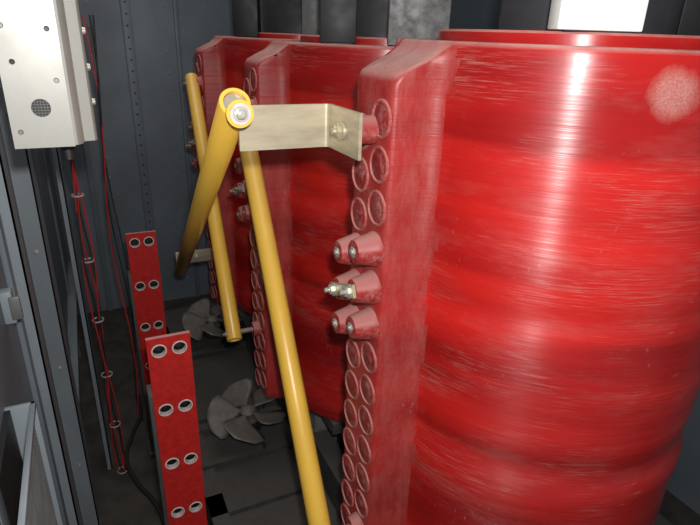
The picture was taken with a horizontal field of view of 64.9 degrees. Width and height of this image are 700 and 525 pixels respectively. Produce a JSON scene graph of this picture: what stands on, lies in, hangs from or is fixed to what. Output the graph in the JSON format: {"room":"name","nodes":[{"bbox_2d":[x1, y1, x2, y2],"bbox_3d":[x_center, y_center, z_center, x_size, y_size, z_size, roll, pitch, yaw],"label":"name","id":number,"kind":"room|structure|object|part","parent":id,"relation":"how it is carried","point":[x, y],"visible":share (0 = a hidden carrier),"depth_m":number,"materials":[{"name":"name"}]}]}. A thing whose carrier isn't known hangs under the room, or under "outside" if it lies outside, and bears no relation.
{"room":"electrical room","nodes":[
{"label":"electrical room","id":0,"kind":"room"},
{"bbox_2d":[0,125,83,524],"bbox_3d":[-0.775,-0.060,1.173,0.062,2.600,4.450,-9,25,-24],"label":"wall","id":1,"kind":"structure","parent":0,"point":[18,379],"depth_m":1.33,"materials":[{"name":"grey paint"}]},
{"bbox_2d":[0,287,23,323],"bbox_3d":[-0.689,0.088,1.122,0.035,0.070,0.035,-9,25,-24],"label":"latch","id":2,"kind":"object","parent":1,"relation":"in","point":[11,307],"depth_m":1.11,"materials":[{"name":"grey paint"}]},
{"bbox_2d":[0,401,63,524],"bbox_3d":[-0.507,0.614,0.910,0.050,0.575,0.500,-9,25,-24],"label":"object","id":3,"kind":"object","parent":1,"relation":"in","point":[27,487],"visible":1,"depth_m":0.96,"materials":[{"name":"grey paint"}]},
{"bbox_2d":[0,0,97,159],"bbox_3d":[-0.527,-0.446,0.812,0.224,0.595,0.162,-9,25,-24],"label":"control box","id":4,"kind":"object","parent":1,"relation":"attached to","point":[44,67],"visible":1,"depth_m":0.83,"materials":[{"name":"metal"}]},
{"bbox_2d":[68,261,80,410],"bbox_3d":[-1.346,0.304,2.671,0.040,0.040,1.640,-9,25,-24],"label":"rail","id":5,"kind":"object","parent":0,"point":[72,298],"depth_m":2.61,"materials":[{"name":"grey metal"}]},
{"bbox_2d":[48,0,263,313],"bbox_3d":[-0.715,-1.021,3.483,2.300,2.600,0.072,-9,25,-24],"label":"wall","id":6,"kind":"structure","parent":0,"point":[146,49],"depth_m":3.29,"materials":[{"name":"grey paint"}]},
{"bbox_2d":[78,294,699,524],"bbox_3d":[0.184,1.000,2.155,2.300,0.050,4.500,-9,25,-24],"label":"floor","id":7,"kind":"structure","parent":0,"point":[120,501],"depth_m":2.52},
{"bbox_2d":[0,130,82,524],"bbox_3d":[-0.765,-0.085,1.233,0.035,2.600,0.080,-9,25,-24],"label":"post","id":8,"kind":"object","parent":7,"relation":"on","point":[10,221],"visible":0.91,"depth_m":1.32,"materials":[{"name":"grey metal"}]},
{"bbox_2d":[0,88,99,524],"bbox_3d":[-0.934,-0.235,1.579,0.050,2.600,0.125,-9,25,-24],"label":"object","id":9,"kind":"object","parent":7,"relation":"on","point":[20,161],"visible":0.83,"depth_m":1.70,"materials":[{"name":"grey metal"}]},
{"bbox_2d":[51,147,111,469],"bbox_3d":[-0.992,-0.355,1.862,0.017,2.600,0.130,-9,25,-24],"label":"post","id":10,"kind":"object","parent":7,"relation":"on","point":[55,150],"visible":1,"depth_m":2.01,"materials":[{"name":"grey metal"}]},
{"bbox_2d":[70,15,142,473],"bbox_3d":[-0.928,-0.203,2.023,0.064,2.199,0.369,0,23,-6],"label":"wiring loom","id":11,"kind":"object","parent":7,"relation":"on","point":[97,81],"visible":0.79,"depth_m":2.07,"materials":[{"name":"red plastic"}]},
{"bbox_2d":[124,394,163,524],"bbox_3d":[-0.877,0.864,2.304,0.117,0.017,1.053,-9,25,-24],"label":"cable","id":12,"kind":"object","parent":7,"relation":"on","point":[138,484],"visible":0.83,"depth_m":2.27,"materials":[{"name":"black rubber"}]},
{"bbox_2d":[125,230,166,457],"bbox_3d":[-0.803,0.345,2.249,0.144,1.022,0.102,-9,25,-24],"label":"board","id":13,"kind":"object","parent":7,"relation":"on","point":[144,278],"visible":0.74,"depth_m":2.11,"materials":[{"name":"metal"}]},
{"bbox_2d":[145,330,206,524],"bbox_3d":[-0.482,0.635,1.582,0.144,1.022,0.102,-9,25,-24],"label":"board","id":14,"kind":"object","parent":7,"relation":"on","point":[171,397],"visible":1,"depth_m":1.45,"materials":[{"name":"metal"}]},
{"bbox_2d":[164,303,672,524],"bbox_3d":[0.099,0.614,2.425,1.530,0.450,3.100,-9,25,-24],"label":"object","id":15,"kind":"structure","parent":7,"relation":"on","point":[245,483],"depth_m":2.20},
{"bbox_2d":[182,298,242,343],"bbox_3d":[-0.757,0.336,3.008,0.320,0.186,0.318,22,30,40],"label":"fan","id":16,"kind":"object","parent":15,"relation":"on","point":[197,319],"visible":0.83,"depth_m":2.97,"materials":[{"name":"grey metal"}]},
{"bbox_3d":[-0.731,0.357,3.026,0.217,0.105,0.233,18,32,18],"label":"motor","id":17,"kind":"part","parent":16,"relation":"part of","materials":[{"name":"grey metal"}]},
{"bbox_2d":[206,378,286,448],"bbox_3d":[-0.433,0.643,2.298,0.318,0.186,0.320,-9,25,-24],"label":"fan","id":18,"kind":"object","parent":15,"relation":"on","point":[244,423],"visible":0.96,"depth_m":2.27,"materials":[{"name":"grey metal"}]},
{"bbox_3d":[-0.405,0.668,2.307,0.217,0.105,0.233,29,40,36],"label":"motor","id":19,"kind":"part","parent":18,"relation":"part of","materials":[{"name":"grey metal"}]},
{"bbox_2d":[263,0,683,447],"bbox_3d":[0.108,-0.222,1.986,0.340,2.070,2.200,-9,25,-24],"label":"transformer core","id":20,"kind":"object","parent":15,"relation":"on","point":[280,16],"visible":0.02,"depth_m":1.09,"materials":[{"name":"grey metal"}]},
{"bbox_2d":[175,248,211,262],"bbox_3d":[-0.737,-0.027,2.605,0.168,0.060,0.026,-9,25,-24],"label":"bracket","id":21,"kind":"object","parent":20,"relation":"attached to","point":[199,255],"visible":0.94,"depth_m":2.62,"materials":[{"name":"metal"}]},
{"bbox_2d":[183,73,260,341],"bbox_3d":[-0.537,-0.253,2.124,0.132,0.855,0.836,-9,25,-24],"label":"tube","id":22,"kind":"object","parent":20,"relation":"attached to","point":[233,332],"visible":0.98,"depth_m":2.04,"materials":[{"name":"metal"}]},
{"bbox_2d":[186,32,300,314],"bbox_3d":[-0.305,-0.422,2.651,0.905,1.262,0.750,-9,25,-24],"label":"coil","id":23,"kind":"object","parent":20,"relation":"attached to","point":[219,63],"depth_m":2.38,"materials":[{"name":"red plastic"}]},
{"bbox_2d":[232,0,260,37],"bbox_3d":[-0.414,-1.028,2.200,0.100,0.235,0.080,2,23,0],"label":"block","id":24,"kind":"object","parent":20,"relation":"attached to","point":[246,14],"visible":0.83,"depth_m":2.18,"materials":[{"name":"metal"}]},
{"bbox_2d":[238,99,361,524],"bbox_3d":[-0.194,0.091,1.470,0.135,0.964,0.868,-9,25,-24],"label":"tube","id":25,"kind":"object","parent":20,"relation":"attached to","point":[313,492],"visible":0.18,"depth_m":1.41,"materials":[{"name":"metal"}]},
{"bbox_2d":[238,103,378,160],"bbox_3d":[-0.080,-0.238,0.978,0.266,0.078,0.112,5,23,7],"label":"bracket","id":26,"kind":"object","parent":20,"relation":"attached to","point":[343,130],"visible":0.84,"depth_m":0.98,"materials":[{"name":"beige metal"}]},
{"bbox_2d":[175,88,253,275],"bbox_3d":[-0.485,-0.107,1.726,0.055,0.983,1.600,-7,24,-21],"label":"tube","id":27,"kind":"object","parent":26,"relation":"attached to","point":[234,111],"visible":1,"depth_m":1.10,"materials":[{"name":"metal"}]},
{"bbox_2d":[302,0,319,34],"bbox_3d":[-0.125,-0.995,2.144,0.120,0.235,0.060,2,23,0],"label":"block","id":28,"kind":"object","parent":20,"relation":"attached to","point":[310,9],"visible":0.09,"depth_m":2.13,"materials":[{"name":"metal"}]},
{"bbox_2d":[229,34,394,423],"bbox_3d":[0.035,-0.134,1.987,0.905,1.262,0.750,-9,25,-24],"label":"coil","id":29,"kind":"object","parent":20,"relation":"attached to","point":[310,191],"depth_m":1.72,"materials":[{"name":"red plastic"}]},
{"bbox_2d":[320,0,356,43],"bbox_3d":[-0.030,-0.722,1.498,0.100,0.235,0.060,2,23,0],"label":"block","id":30,"kind":"object","parent":20,"relation":"attached to","point":[338,18],"visible":0.92,"depth_m":1.49,"materials":[{"name":"metal"}]},
{"bbox_2d":[387,0,451,45],"bbox_3d":[0.184,-0.695,1.452,0.160,0.235,0.060,2,23,0],"label":"block","id":31,"kind":"object","parent":20,"relation":"on","point":[417,19],"visible":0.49,"depth_m":1.44,"materials":[{"name":"metal"}]},
{"bbox_2d":[324,29,699,524],"bbox_3d":[0.375,0.144,1.319,0.905,1.284,0.750,-9,25,-24],"label":"coil","id":32,"kind":"object","parent":20,"relation":"attached to","point":[521,320],"depth_m":0.98,"materials":[{"name":"red plastic"}]},
{"bbox_2d":[547,0,648,32],"bbox_3d":[0.389,-0.455,0.836,0.132,0.193,0.052,2,23,0],"label":"block","id":33,"kind":"object","parent":20,"relation":"on","point":[606,16],"visible":0.98,"depth_m":0.84,"materials":[{"name":"metal"}]},
{"bbox_2d":[676,0,699,35],"bbox_3d":[0.760,-0.575,1.158,0.140,0.193,0.080,2,23,0],"label":"block","id":34,"kind":"object","parent":20,"relation":"attached to","point":[689,22],"visible":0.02,"depth_m":1.14,"materials":[{"name":"metal"}]},
{"bbox_2d":[449,0,699,514],"bbox_3d":[1.255,-0.367,2.079,0.050,2.600,4.450,-9,25,-24],"label":"wall","id":35,"kind":"structure","parent":0,"point":[684,482],"depth_m":2.24,"materials":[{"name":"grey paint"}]}
]}

